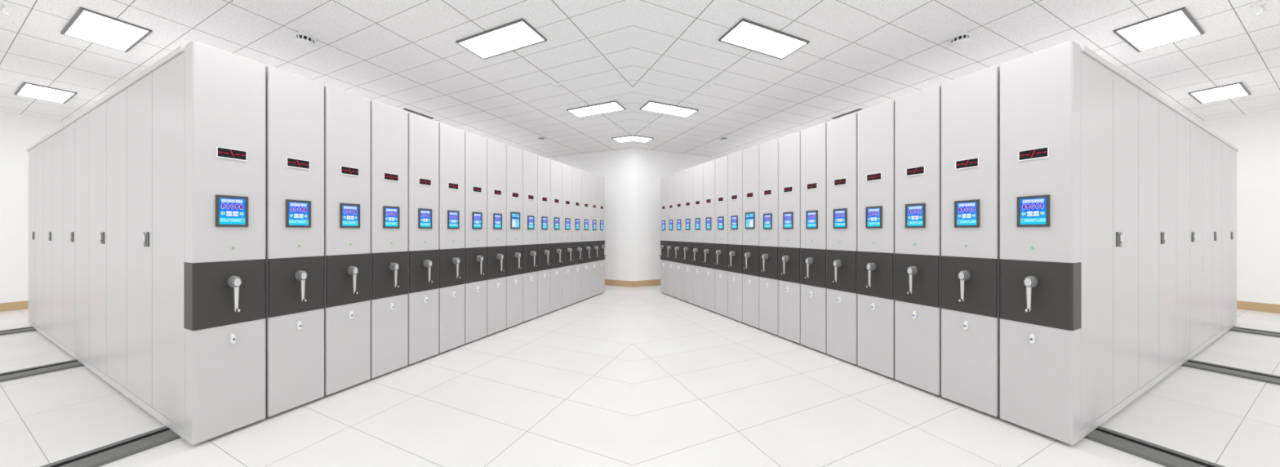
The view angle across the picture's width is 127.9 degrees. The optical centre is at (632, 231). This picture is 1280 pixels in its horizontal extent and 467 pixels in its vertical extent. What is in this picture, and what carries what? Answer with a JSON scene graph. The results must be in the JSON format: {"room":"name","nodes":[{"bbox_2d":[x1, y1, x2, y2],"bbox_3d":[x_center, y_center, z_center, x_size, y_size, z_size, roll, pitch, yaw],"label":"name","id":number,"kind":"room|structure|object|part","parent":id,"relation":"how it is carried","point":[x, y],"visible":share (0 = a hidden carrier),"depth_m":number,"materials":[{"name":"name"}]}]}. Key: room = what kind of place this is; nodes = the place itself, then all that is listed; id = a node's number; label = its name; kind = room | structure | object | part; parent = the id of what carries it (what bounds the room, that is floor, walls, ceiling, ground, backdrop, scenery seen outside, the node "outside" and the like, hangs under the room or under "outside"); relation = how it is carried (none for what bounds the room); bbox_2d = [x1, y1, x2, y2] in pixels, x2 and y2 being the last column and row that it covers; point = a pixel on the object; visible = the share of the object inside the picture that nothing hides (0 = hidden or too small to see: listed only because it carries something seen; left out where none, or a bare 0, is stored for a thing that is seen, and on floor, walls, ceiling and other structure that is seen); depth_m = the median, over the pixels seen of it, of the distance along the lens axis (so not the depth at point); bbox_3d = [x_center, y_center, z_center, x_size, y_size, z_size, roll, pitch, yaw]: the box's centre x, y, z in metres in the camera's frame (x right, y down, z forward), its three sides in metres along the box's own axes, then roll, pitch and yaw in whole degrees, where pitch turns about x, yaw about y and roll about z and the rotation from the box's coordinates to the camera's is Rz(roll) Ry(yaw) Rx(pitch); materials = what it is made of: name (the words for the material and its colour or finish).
{"room":"archive storage room","nodes":[
{"label":"archive storage room","id":0,"kind":"room"},
{"bbox_2d":[0,111,66,302],"bbox_3d":[-9.403,-0.315,6.517,0.120,3.170,8.570,0,0,23],"label":"wall","id":1,"kind":"structure","parent":0,"point":[18,132],"depth_m":5.05,"materials":[{"name":"white paint"}]},
{"bbox_2d":[0,300,28,311],"bbox_3d":[-9.341,1.202,6.491,0.014,0.135,8.570,0,0,23],"label":"baseboard","id":2,"kind":"structure","parent":1,"relation":"attached to","point":[18,305],"depth_m":5.03,"materials":[{"name":"brown wood"}]},
{"bbox_2d":[548,148,632,280],"bbox_3d":[-3.806,-0.315,8.845,8.334,3.170,0.120,0,0,23],"label":"wall","id":3,"kind":"structure","parent":0,"point":[615,166],"depth_m":7.32,"materials":[{"name":"white paint"}]},
{"bbox_2d":[604,279,632,287],"bbox_3d":[-3.832,1.202,8.784,8.334,0.135,0.014,0,0,23],"label":"baseboard","id":4,"kind":"structure","parent":3,"relation":"attached to","point":[607,282],"depth_m":7.27,"materials":[{"name":"brown wood"}]},
{"bbox_2d":[0,284,1279,466],"bbox_3d":[0.000,1.330,3.716,22.072,0.120,13.432,0,0,0],"label":"floor","id":5,"kind":"structure","parent":0,"point":[618,376],"depth_m":2.21,"materials":[{"name":"white tile"}]},
{"bbox_2d":[0,326,36,335],"bbox_3d":[-7.047,1.260,5.768,0.300,0.020,6.850,0,0,23],"label":"rail","id":6,"kind":"object","parent":5,"relation":"on","point":[2,332],"visible":0.02,"depth_m":3.96,"materials":[{"name":"grey metal"}]},
{"bbox_2d":[0,359,84,382],"bbox_3d":[-4.593,1.260,4.716,0.290,0.020,6.850,0,0,23],"label":"rail","id":7,"kind":"object","parent":5,"relation":"on","point":[13,375],"visible":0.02,"depth_m":2.82,"materials":[{"name":"grey metal"}]},
{"bbox_2d":[26,40,266,444],"bbox_3d":[-5.279,0.064,3.139,6.226,2.372,0.306,0,0,23],"label":"shelving unit","id":8,"kind":"object","parent":7,"relation":"on","point":[147,260],"visible":1,"depth_m":2.06,"materials":[{"name":"paint"}]},
{"bbox_3d":[-7.896,0.056,4.112,0.536,2.277,0.005,0,0,23],"label":"door","id":9,"kind":"part","parent":8,"relation":"part of","materials":[{"name":"paint"}]},
{"bbox_3d":[-7.380,0.056,3.891,0.572,2.277,0.005,0,0,23],"label":"door","id":10,"kind":"part","parent":8,"relation":"part of","materials":[{"name":"paint"}]},
{"bbox_3d":[-6.838,0.056,3.659,0.592,2.277,0.005,0,0,23],"label":"door","id":11,"kind":"part","parent":8,"relation":"part of","materials":[{"name":"paint"}]},
{"bbox_3d":[-6.697,0.054,3.589,0.100,0.101,0.012,0,0,23],"label":"door handle","id":12,"kind":"part","parent":8,"relation":"part of","materials":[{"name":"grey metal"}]},
{"bbox_3d":[-6.296,0.056,3.426,0.574,2.277,0.005,0,0,23],"label":"door","id":13,"kind":"part","parent":8,"relation":"part of","materials":[{"name":"paint"}]},
{"bbox_3d":[-5.759,0.056,3.196,0.580,2.277,0.005,0,0,23],"label":"door","id":14,"kind":"part","parent":8,"relation":"part of","materials":[{"name":"paint"}]},
{"bbox_3d":[-5.591,0.054,3.115,0.100,0.101,0.012,0,0,23],"label":"door handle","id":15,"kind":"part","parent":8,"relation":"part of","materials":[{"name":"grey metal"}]},
{"bbox_3d":[-5.219,0.056,2.965,0.582,2.277,0.005,0,0,23],"label":"door","id":16,"kind":"part","parent":8,"relation":"part of","materials":[{"name":"paint"}]},
{"bbox_3d":[-4.664,0.056,2.727,0.610,2.277,0.005,0,0,23],"label":"door","id":17,"kind":"part","parent":8,"relation":"part of","materials":[{"name":"paint"}]},
{"bbox_3d":[-4.485,0.054,2.641,0.100,0.101,0.012,0,0,23],"label":"door handle","id":18,"kind":"part","parent":8,"relation":"part of","materials":[{"name":"grey metal"}]},
{"bbox_3d":[-5.448,-1.103,3.071,5.970,0.038,0.038,0,0,23],"label":"rail","id":19,"kind":"part","parent":8,"relation":"part of","materials":[{"name":"metal"}]},
{"bbox_3d":[-4.104,0.056,2.487,0.595,2.277,0.006,0,0,23],"label":"door","id":20,"kind":"part","parent":8,"relation":"part of","materials":[{"name":"white metal"}]},
{"bbox_3d":[-3.547,0.056,2.248,0.604,2.277,0.005,0,0,23],"label":"door","id":21,"kind":"part","parent":8,"relation":"part of","materials":[{"name":"paint"}]},
{"bbox_3d":[-3.370,0.054,2.163,0.100,0.101,0.012,0,0,23],"label":"door handle","id":22,"kind":"part","parent":8,"relation":"part of","materials":[{"name":"grey metal"}]},
{"bbox_3d":[-2.978,0.056,2.004,0.620,2.277,0.005,0,0,23],"label":"door","id":23,"kind":"part","parent":8,"relation":"part of","materials":[{"name":"paint"}]},
{"bbox_3d":[-2.573,0.066,1.987,0.131,2.368,0.292,0,0,23],"label":"panel","id":24,"kind":"part","parent":8,"relation":"part of","materials":[{"name":"paint"}]},
{"bbox_3d":[-2.450,0.413,1.934,0.016,0.160,0.020,0,0,23],"label":"crank arm","id":25,"kind":"part","parent":8,"relation":"part of","materials":[{"name":"silver metal"}]},
{"bbox_2d":[40,426,181,466],"bbox_3d":[-2.164,1.260,3.675,0.246,0.020,6.850,0,0,23],"label":"rail","id":26,"kind":"object","parent":5,"relation":"on","point":[113,451],"visible":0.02,"depth_m":1.79,"materials":[{"name":"grey metal"}]},
{"bbox_2d":[265,66,324,416],"bbox_3d":[-5.157,0.066,3.423,6.226,2.368,0.292,0,0,23],"label":"shelving unit","id":27,"kind":"object","parent":26,"relation":"on","point":[294,103],"visible":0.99,"depth_m":2.21,"materials":[{"name":"paint"}]},
{"bbox_3d":[-2.331,0.413,2.211,0.016,0.160,0.020,0,0,23],"label":"crank arm","id":28,"kind":"part","parent":27,"relation":"part of","materials":[{"name":"silver metal"}]},
{"bbox_2d":[324,84,370,395],"bbox_3d":[-5.039,0.066,3.700,6.226,2.368,0.292,0,0,23],"label":"shelving unit","id":29,"kind":"object","parent":26,"relation":"on","point":[347,115],"visible":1,"depth_m":2.49,"materials":[{"name":"paint"}]},
{"bbox_3d":[-2.212,0.413,2.488,0.016,0.160,0.020,0,0,23],"label":"crank arm","id":30,"kind":"part","parent":29,"relation":"part of","materials":[{"name":"silver metal"}]},
{"bbox_2d":[370,100,408,377],"bbox_3d":[-4.920,0.066,3.977,6.226,2.368,0.292,0,0,23],"label":"shelving unit","id":31,"kind":"object","parent":26,"relation":"on","point":[388,124],"visible":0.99,"depth_m":2.77,"materials":[{"name":"paint"}]},
{"bbox_3d":[-2.094,0.413,2.765,0.016,0.160,0.020,0,0,23],"label":"crank arm","id":32,"kind":"part","parent":31,"relation":"part of","materials":[{"name":"silver metal"}]},
{"bbox_2d":[408,112,439,364],"bbox_3d":[-4.802,0.066,4.253,6.226,2.368,0.292,0,0,23],"label":"shelving unit","id":33,"kind":"object","parent":26,"relation":"on","point":[423,132],"visible":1,"depth_m":3.05,"materials":[{"name":"paint"}]},
{"bbox_3d":[-1.976,0.413,3.041,0.016,0.160,0.020,0,0,23],"label":"crank arm","id":34,"kind":"part","parent":33,"relation":"part of","materials":[{"name":"silver metal"}]},
{"bbox_2d":[439,122,465,352],"bbox_3d":[-4.684,0.066,4.529,6.226,2.368,0.292,0,0,23],"label":"shelving unit","id":35,"kind":"object","parent":26,"relation":"on","point":[451,140],"visible":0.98,"depth_m":3.32,"materials":[{"name":"paint"}]},
{"bbox_3d":[-1.857,0.413,3.317,0.016,0.160,0.020,0,0,23],"label":"crank arm","id":36,"kind":"part","parent":35,"relation":"part of","materials":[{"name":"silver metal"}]},
{"bbox_2d":[464,131,487,343],"bbox_3d":[-4.565,0.066,4.804,6.226,2.368,0.292,0,0,23],"label":"shelving unit","id":37,"kind":"object","parent":26,"relation":"on","point":[475,145],"visible":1,"depth_m":3.59,"materials":[{"name":"paint"}]},
{"bbox_3d":[-1.739,0.413,3.592,0.016,0.160,0.020,0,0,23],"label":"crank arm","id":38,"kind":"part","parent":37,"relation":"part of","materials":[{"name":"silver metal"}]},
{"bbox_2d":[487,138,506,335],"bbox_3d":[-4.448,0.066,5.079,6.226,2.368,0.292,0,0,23],"label":"shelving unit","id":39,"kind":"object","parent":26,"relation":"on","point":[496,151],"visible":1,"depth_m":3.87,"materials":[{"name":"paint"}]},
{"bbox_2d":[506,145,522,328],"bbox_3d":[-4.330,0.066,5.353,6.226,2.368,0.292,0,0,23],"label":"shelving unit","id":40,"kind":"object","parent":26,"relation":"on","point":[513,155],"visible":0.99,"depth_m":4.13,"materials":[{"name":"paint"}]},
{"bbox_2d":[522,150,537,321],"bbox_3d":[-4.213,0.066,5.627,6.226,2.368,0.292,0,0,23],"label":"shelving unit","id":41,"kind":"object","parent":26,"relation":"on","point":[529,159],"visible":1,"depth_m":4.42,"materials":[{"name":"paint"}]},
{"bbox_2d":[537,155,550,316],"bbox_3d":[-4.095,0.066,5.901,6.226,2.368,0.292,0,0,23],"label":"shelving unit","id":42,"kind":"object","parent":26,"relation":"on","point":[543,163],"visible":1,"depth_m":4.69,"materials":[{"name":"paint"}]},
{"bbox_2d":[550,159,562,311],"bbox_3d":[-3.978,0.066,6.174,6.226,2.368,0.292,0,0,23],"label":"shelving unit","id":43,"kind":"object","parent":26,"relation":"on","point":[556,261],"visible":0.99,"depth_m":4.96,"materials":[{"name":"paint"}]},
{"bbox_2d":[561,163,573,307],"bbox_3d":[-3.861,0.066,6.447,6.226,2.368,0.292,0,0,23],"label":"shelving unit","id":44,"kind":"object","parent":26,"relation":"on","point":[566,171],"visible":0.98,"depth_m":5.24,"materials":[{"name":"paint"}]},
{"bbox_2d":[572,166,582,303],"bbox_3d":[-3.744,0.066,6.719,6.226,2.368,0.292,0,0,23],"label":"shelving unit","id":45,"kind":"object","parent":26,"relation":"on","point":[576,173],"visible":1,"depth_m":5.51,"materials":[{"name":"paint"}]},
{"bbox_2d":[581,169,591,300],"bbox_3d":[-3.628,0.066,6.990,6.226,2.368,0.292,0,0,23],"label":"shelving unit","id":46,"kind":"object","parent":26,"relation":"on","point":[585,175],"visible":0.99,"depth_m":5.79,"materials":[{"name":"paint"}]},
{"bbox_2d":[590,173,599,297],"bbox_3d":[-3.512,0.066,7.262,6.226,2.368,0.292,0,0,23],"label":"shelving unit","id":47,"kind":"object","parent":26,"relation":"on","point":[593,178],"visible":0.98,"depth_m":6.06,"materials":[{"name":"paint"}]},
{"bbox_2d":[597,175,605,293],"bbox_3d":[-3.396,0.066,7.533,6.226,2.368,0.292,0,0,23],"label":"shelving unit","id":48,"kind":"object","parent":26,"relation":"on","point":[601,180],"visible":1,"depth_m":6.33,"materials":[{"name":"paint"}]},
{"bbox_2d":[1084,426,1225,466],"bbox_3d":[2.164,1.260,3.675,0.246,0.020,6.850,0,0,-23],"label":"rail","id":49,"kind":"object","parent":5,"relation":"on","point":[1151,451],"visible":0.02,"depth_m":1.79,"materials":[{"name":"grey metal"}]},
{"bbox_2d":[659,175,667,293],"bbox_3d":[3.396,0.066,7.533,6.226,2.368,0.292,0,0,-23],"label":"shelving unit","id":50,"kind":"object","parent":49,"relation":"on","point":[664,180],"visible":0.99,"depth_m":6.33,"materials":[{"name":"paint"}]},
{"bbox_2d":[666,173,675,297],"bbox_3d":[3.512,0.066,7.262,6.226,2.368,0.292,0,0,-23],"label":"shelving unit","id":51,"kind":"object","parent":49,"relation":"on","point":[671,178],"visible":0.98,"depth_m":6.06,"materials":[{"name":"paint"}]},
{"bbox_2d":[674,169,684,300],"bbox_3d":[3.628,0.066,6.990,6.226,2.368,0.292,0,0,-23],"label":"shelving unit","id":52,"kind":"object","parent":49,"relation":"on","point":[679,175],"visible":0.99,"depth_m":5.79,"materials":[{"name":"paint"}]},
{"bbox_2d":[683,166,693,303],"bbox_3d":[3.744,0.066,6.719,6.226,2.368,0.292,0,0,-23],"label":"shelving unit","id":53,"kind":"object","parent":49,"relation":"on","point":[688,173],"visible":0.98,"depth_m":5.51,"materials":[{"name":"paint"}]},
{"bbox_2d":[692,163,703,307],"bbox_3d":[3.861,0.066,6.447,6.226,2.368,0.292,0,0,-23],"label":"shelving unit","id":54,"kind":"object","parent":49,"relation":"on","point":[698,171],"visible":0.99,"depth_m":5.24,"materials":[{"name":"paint"}]},
{"bbox_2d":[702,159,715,311],"bbox_3d":[3.978,0.066,6.174,6.226,2.368,0.292,0,0,-23],"label":"shelving unit","id":55,"kind":"object","parent":49,"relation":"on","point":[708,262],"visible":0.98,"depth_m":4.96,"materials":[{"name":"paint"}]},
{"bbox_2d":[715,155,728,316],"bbox_3d":[4.095,0.066,5.901,6.226,2.368,0.292,0,0,-23],"label":"shelving unit","id":56,"kind":"object","parent":49,"relation":"on","point":[721,163],"visible":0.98,"depth_m":4.69,"materials":[{"name":"paint"}]},
{"bbox_2d":[728,150,742,321],"bbox_3d":[4.213,0.066,5.627,6.226,2.368,0.292,0,0,-23],"label":"shelving unit","id":57,"kind":"object","parent":49,"relation":"on","point":[735,159],"visible":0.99,"depth_m":4.42,"materials":[{"name":"paint"}]},
{"bbox_2d":[742,145,759,328],"bbox_3d":[4.330,0.066,5.353,6.226,2.368,0.292,0,0,-23],"label":"shelving unit","id":58,"kind":"object","parent":49,"relation":"on","point":[750,155],"visible":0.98,"depth_m":4.15,"materials":[{"name":"paint"}]},
{"bbox_2d":[759,138,778,335],"bbox_3d":[4.448,0.066,5.079,6.226,2.368,0.292,0,0,-23],"label":"shelving unit","id":59,"kind":"object","parent":49,"relation":"on","point":[768,151],"visible":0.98,"depth_m":3.87,"materials":[{"name":"paint"}]},
{"bbox_2d":[777,131,800,343],"bbox_3d":[4.565,0.066,4.804,6.226,2.368,0.292,0,0,-23],"label":"shelving unit","id":60,"kind":"object","parent":49,"relation":"on","point":[789,145],"visible":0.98,"depth_m":3.60,"materials":[{"name":"paint"}]},
{"bbox_3d":[1.739,0.413,3.592,0.016,0.160,0.020,0,0,-23],"label":"crank arm","id":61,"kind":"part","parent":60,"relation":"part of","materials":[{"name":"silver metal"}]},
{"bbox_2d":[800,122,826,352],"bbox_3d":[4.684,0.066,4.529,6.226,2.368,0.292,0,0,-23],"label":"shelving unit","id":62,"kind":"object","parent":49,"relation":"on","point":[813,248],"visible":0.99,"depth_m":3.31,"materials":[{"name":"paint"}]},
{"bbox_3d":[1.857,0.413,3.317,0.016,0.160,0.020,0,0,-23],"label":"crank arm","id":63,"kind":"part","parent":62,"relation":"part of","materials":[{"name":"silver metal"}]},
{"bbox_2d":[826,112,857,364],"bbox_3d":[4.802,0.066,4.253,6.226,2.368,0.292,0,0,-23],"label":"shelving unit","id":64,"kind":"object","parent":49,"relation":"on","point":[842,132],"visible":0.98,"depth_m":3.05,"materials":[{"name":"paint"}]},
{"bbox_3d":[1.976,0.413,3.041,0.016,0.160,0.020,0,0,-23],"label":"crank arm","id":65,"kind":"part","parent":64,"relation":"part of","materials":[{"name":"silver metal"}]},
{"bbox_2d":[857,100,894,377],"bbox_3d":[4.920,0.066,3.977,6.226,2.368,0.292,0,0,-23],"label":"shelving unit","id":66,"kind":"object","parent":49,"relation":"on","point":[875,124],"visible":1,"depth_m":2.77,"materials":[{"name":"paint"}]},
{"bbox_3d":[2.094,0.413,2.765,0.016,0.160,0.020,0,0,-23],"label":"crank arm","id":67,"kind":"part","parent":66,"relation":"part of","materials":[{"name":"silver metal"}]},
{"bbox_2d":[894,84,941,395],"bbox_3d":[5.039,0.066,3.700,6.226,2.368,0.292,0,0,-23],"label":"shelving unit","id":68,"kind":"object","parent":49,"relation":"on","point":[917,115],"visible":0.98,"depth_m":2.50,"materials":[{"name":"paint"}]},
{"bbox_3d":[2.212,0.413,2.488,0.016,0.160,0.020,0,0,-23],"label":"crank arm","id":69,"kind":"part","parent":68,"relation":"part of","materials":[{"name":"silver metal"}]},
{"bbox_2d":[941,66,999,416],"bbox_3d":[5.157,0.066,3.423,6.226,2.368,0.292,0,0,-23],"label":"shelving unit","id":70,"kind":"object","parent":49,"relation":"on","point":[971,103],"visible":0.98,"depth_m":2.22,"materials":[{"name":"paint"}]},
{"bbox_3d":[2.331,0.413,2.211,0.016,0.160,0.020,0,0,-23],"label":"crank arm","id":71,"kind":"part","parent":70,"relation":"part of","materials":[{"name":"silver metal"}]},
{"bbox_2d":[1181,359,1279,385],"bbox_3d":[4.593,1.260,4.716,0.290,0.020,6.850,0,0,-23],"label":"rail","id":72,"kind":"object","parent":5,"relation":"on","point":[1251,375],"visible":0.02,"depth_m":2.79,"materials":[{"name":"grey metal"}]},
{"bbox_2d":[999,40,1238,444],"bbox_3d":[5.279,0.064,3.139,6.226,2.372,0.306,0,0,-23],"label":"shelving unit","id":73,"kind":"object","parent":72,"relation":"on","point":[1117,260],"visible":1,"depth_m":2.07,"materials":[{"name":"paint"}]},
{"bbox_3d":[2.450,0.413,1.934,0.016,0.160,0.020,0,0,-23],"label":"crank arm","id":74,"kind":"part","parent":73,"relation":"part of","materials":[{"name":"silver metal"}]},
{"bbox_3d":[2.573,0.066,1.987,0.131,2.368,0.292,0,0,-23],"label":"panel","id":75,"kind":"part","parent":73,"relation":"part of","materials":[{"name":"paint"}]},
{"bbox_3d":[2.978,0.056,2.004,0.620,2.277,0.005,0,0,-23],"label":"door","id":76,"kind":"part","parent":73,"relation":"part of","materials":[{"name":"paint"}]},
{"bbox_3d":[3.370,0.054,2.163,0.100,0.101,0.012,0,0,-23],"label":"door handle","id":77,"kind":"part","parent":73,"relation":"part of","materials":[{"name":"grey metal"}]},
{"bbox_3d":[3.547,0.056,2.248,0.604,2.277,0.005,0,0,-23],"label":"door","id":78,"kind":"part","parent":73,"relation":"part of","materials":[{"name":"paint"}]},
{"bbox_3d":[4.104,0.056,2.487,0.595,2.277,0.006,0,0,-23],"label":"door","id":79,"kind":"part","parent":73,"relation":"part of","materials":[{"name":"white metal"}]},
{"bbox_3d":[5.448,-1.103,3.071,5.970,0.038,0.038,0,0,-23],"label":"rail","id":80,"kind":"part","parent":73,"relation":"part of","materials":[{"name":"metal"}]},
{"bbox_3d":[4.485,0.054,2.641,0.100,0.101,0.012,0,0,-23],"label":"door handle","id":81,"kind":"part","parent":73,"relation":"part of","materials":[{"name":"grey metal"}]},
{"bbox_3d":[4.664,0.056,2.727,0.610,2.277,0.005,0,0,-23],"label":"door","id":82,"kind":"part","parent":73,"relation":"part of","materials":[{"name":"paint"}]},
{"bbox_3d":[5.219,0.056,2.965,0.582,2.277,0.005,0,0,-23],"label":"door","id":83,"kind":"part","parent":73,"relation":"part of","materials":[{"name":"paint"}]},
{"bbox_3d":[5.591,0.054,3.115,0.100,0.101,0.012,0,0,-23],"label":"door handle","id":84,"kind":"part","parent":73,"relation":"part of","materials":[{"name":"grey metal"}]},
{"bbox_3d":[5.759,0.056,3.196,0.580,2.277,0.005,0,0,-23],"label":"door","id":85,"kind":"part","parent":73,"relation":"part of","materials":[{"name":"paint"}]},
{"bbox_3d":[6.296,0.056,3.426,0.574,2.277,0.005,0,0,-23],"label":"door","id":86,"kind":"part","parent":73,"relation":"part of","materials":[{"name":"paint"}]},
{"bbox_3d":[6.697,0.054,3.589,0.100,0.101,0.012,0,0,-23],"label":"door handle","id":87,"kind":"part","parent":73,"relation":"part of","materials":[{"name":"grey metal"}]},
{"bbox_3d":[6.838,0.056,3.659,0.592,2.277,0.005,0,0,-23],"label":"door","id":88,"kind":"part","parent":73,"relation":"part of","materials":[{"name":"paint"}]},
{"bbox_3d":[7.380,0.056,3.891,0.572,2.277,0.005,0,0,-23],"label":"door","id":89,"kind":"part","parent":73,"relation":"part of","materials":[{"name":"paint"}]},
{"bbox_3d":[7.896,0.056,4.112,0.536,2.277,0.005,0,0,-23],"label":"door","id":90,"kind":"part","parent":73,"relation":"part of","materials":[{"name":"paint"}]},
{"bbox_2d":[1228,326,1279,337],"bbox_3d":[7.047,1.260,5.768,0.300,0.020,6.850,0,0,-23],"label":"rail","id":91,"kind":"object","parent":5,"relation":"on","point":[1262,332],"visible":0.02,"depth_m":3.91,"materials":[{"name":"grey metal"}]},
{"bbox_2d":[0,0,1279,158],"bbox_3d":[0.000,-1.960,3.716,22.072,0.120,13.432,0,0,0],"label":"ceiling","id":92,"kind":"structure","parent":0,"point":[398,54],"depth_m":3.31,"materials":[{"name":"tile"}]},
{"bbox_2d":[0,0,15,14],"bbox_3d":[-5.250,-1.859,2.599,0.105,0.082,0.105,0,0,0],"label":"sprinkler","id":93,"kind":"object","parent":92,"relation":"attached to","point":[2,4],"visible":1,"depth_m":2.60,"materials":[{"name":"white plastic"}]},
{"bbox_3d":[-5.250,-1.855,2.599,0.042,0.060,0.028,0,0,0],"label":"stem","id":94,"kind":"part","parent":93,"relation":"part of","materials":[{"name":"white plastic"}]},
{"bbox_2d":[13,81,77,103],"bbox_3d":[-8.065,-1.892,4.295,0.856,0.016,0.336,0,0,23],"label":"recessed light","id":95,"kind":"object","parent":92,"relation":"in","point":[26,89],"visible":1,"depth_m":4.28,"materials":[{"name":"white plastic"}]},
{"bbox_2d":[60,7,152,52],"bbox_3d":[-4.999,-1.892,2.969,0.856,0.016,0.336,0,0,23],"label":"recessed light","id":96,"kind":"object","parent":92,"relation":"in","point":[88,25],"visible":1,"depth_m":2.94,"materials":[{"name":"white plastic"}]},
{"bbox_2d":[293,31,315,48],"bbox_3d":[-3.197,-1.859,3.054,0.149,0.081,0.149,0,0,0],"label":"smoke detector","id":97,"kind":"object","parent":92,"relation":"attached to","point":[303,39],"visible":1,"depth_m":3.02,"materials":[{"name":"white plastic"}]},
{"bbox_2d":[402,108,433,119],"bbox_3d":[-3.446,-1.895,5.043,0.062,0.010,0.452,0,0,23],"label":"ceiling vent","id":98,"kind":"object","parent":92,"relation":"in","point":[406,109],"visible":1,"depth_m":5.03,"materials":[{"name":"grey metal"}]},
{"bbox_2d":[455,17,546,59],"bbox_3d":[-1.308,-1.892,3.107,0.856,0.016,0.336,0,0,23],"label":"recessed light","id":99,"kind":"object","parent":92,"relation":"in","point":[517,34],"visible":1,"depth_m":3.09,"materials":[{"name":"white plastic"}]},
{"bbox_2d":[537,136,545,142],"bbox_3d":[-1.846,-1.859,6.319,0.149,0.081,0.149,0,0,0],"label":"smoke detector","id":100,"kind":"object","parent":92,"relation":"attached to","point":[541,139],"visible":1,"depth_m":6.27,"materials":[{"name":"white plastic"}]},
{"bbox_2d":[552,82,560,92],"bbox_3d":[-0.984,-1.859,4.045,0.105,0.082,0.105,0,0,0],"label":"sprinkler","id":101,"kind":"object","parent":92,"relation":"attached to","point":[556,85],"visible":1,"depth_m":4.03,"materials":[{"name":"white plastic"}]},
{"bbox_2d":[566,100,625,117],"bbox_3d":[-0.569,-1.892,4.860,0.856,0.016,0.336,0,0,23],"label":"recessed light","id":102,"kind":"object","parent":92,"relation":"in","point":[611,106],"visible":1,"depth_m":4.85,"materials":[{"name":"white plastic"}]},
{"bbox_2d":[612,135,653,142],"bbox_3d":[0.000,-1.892,6.411,0.846,0.016,0.496,0,0,0],"label":"recessed light","id":103,"kind":"object","parent":92,"relation":"in","point":[628,138],"visible":1,"depth_m":6.40,"materials":[{"name":"white plastic"}]},
{"bbox_2d":[640,100,698,117],"bbox_3d":[0.569,-1.892,4.860,0.856,0.016,0.336,0,0,-23],"label":"recessed light","id":104,"kind":"object","parent":92,"relation":"in","point":[651,106],"visible":1,"depth_m":4.85,"materials":[{"name":"white plastic"}]},
{"bbox_2d":[704,82,712,92],"bbox_3d":[0.984,-1.859,4.045,0.105,0.082,0.105,0,0,0],"label":"sprinkler","id":105,"kind":"object","parent":92,"relation":"attached to","point":[708,85],"visible":1,"depth_m":4.03,"materials":[{"name":"white metal"}]},
{"bbox_2d":[720,136,728,142],"bbox_3d":[1.846,-1.859,6.319,0.149,0.081,0.149,0,0,0],"label":"smoke detector","id":106,"kind":"object","parent":92,"relation":"attached to","point":[723,139],"visible":1,"depth_m":6.27,"materials":[{"name":"white plastic"}]},
{"bbox_2d":[718,17,809,59],"bbox_3d":[1.308,-1.892,3.107,0.856,0.016,0.336,0,0,-23],"label":"recessed light","id":107,"kind":"object","parent":92,"relation":"in","point":[746,34],"visible":1,"depth_m":3.09,"materials":[{"name":"white plastic"}]},
{"bbox_2d":[831,108,862,119],"bbox_3d":[3.446,-1.895,5.043,0.062,0.010,0.452,0,0,-23],"label":"ceiling vent","id":108,"kind":"object","parent":92,"relation":"in","point":[858,109],"visible":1,"depth_m":5.03,"materials":[{"name":"grey metal"}]},
{"bbox_2d":[949,31,971,48],"bbox_3d":[3.197,-1.859,3.054,0.149,0.081,0.149,0,0,0],"label":"smoke detector","id":109,"kind":"object","parent":92,"relation":"attached to","point":[961,39],"visible":1,"depth_m":3.02,"materials":[{"name":"white plastic"}]},
{"bbox_2d":[1112,7,1204,52],"bbox_3d":[4.999,-1.892,2.969,0.856,0.016,0.336,0,0,-23],"label":"recessed light","id":110,"kind":"object","parent":92,"relation":"in","point":[1176,25],"visible":1,"depth_m":2.94,"materials":[{"name":"white plastic"}]},
{"bbox_2d":[1187,81,1251,103],"bbox_3d":[8.065,-1.892,4.295,0.856,0.016,0.336,0,0,-23],"label":"recessed light","id":111,"kind":"object","parent":92,"relation":"in","point":[1238,89],"visible":1,"depth_m":4.28,"materials":[{"name":"white plastic"}]},
{"bbox_2d":[1249,0,1277,14],"bbox_3d":[5.250,-1.859,2.599,0.105,0.082,0.105,0,0,0],"label":"sprinkler","id":112,"kind":"object","parent":92,"relation":"attached to","point":[1263,5],"visible":1,"depth_m":2.60,"materials":[{"name":"white metal"}]},
{"bbox_3d":[5.250,-1.855,2.599,0.042,0.060,0.028,0,0,0],"label":"stem","id":113,"kind":"part","parent":112,"relation":"part of","materials":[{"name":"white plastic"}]},
{"bbox_2d":[632,148,716,280],"bbox_3d":[3.806,-0.315,8.845,8.334,3.170,0.120,0,0,-23],"label":"wall","id":114,"kind":"structure","parent":0,"point":[648,166],"depth_m":7.32,"materials":[{"name":"white paint"}]},
{"bbox_2d":[632,279,660,287],"bbox_3d":[3.832,1.202,8.784,8.334,0.135,0.014,0,0,-23],"label":"baseboard","id":115,"kind":"structure","parent":114,"relation":"attached to","point":[656,282],"depth_m":7.27,"materials":[{"name":"brown wood"}]},
{"bbox_2d":[1199,109,1279,304],"bbox_3d":[9.403,-0.315,6.517,0.120,3.170,8.570,0,0,-23],"label":"wall","id":116,"kind":"structure","parent":0,"point":[1256,135],"depth_m":5.00,"materials":[{"name":"white paint"}]},
{"bbox_2d":[1236,300,1279,313],"bbox_3d":[9.341,1.202,6.491,0.014,0.135,8.570,0,0,-23],"label":"baseboard","id":117,"kind":"structure","parent":116,"relation":"attached to","point":[1263,307],"depth_m":4.99,"materials":[{"name":"brown wood"}]}
]}

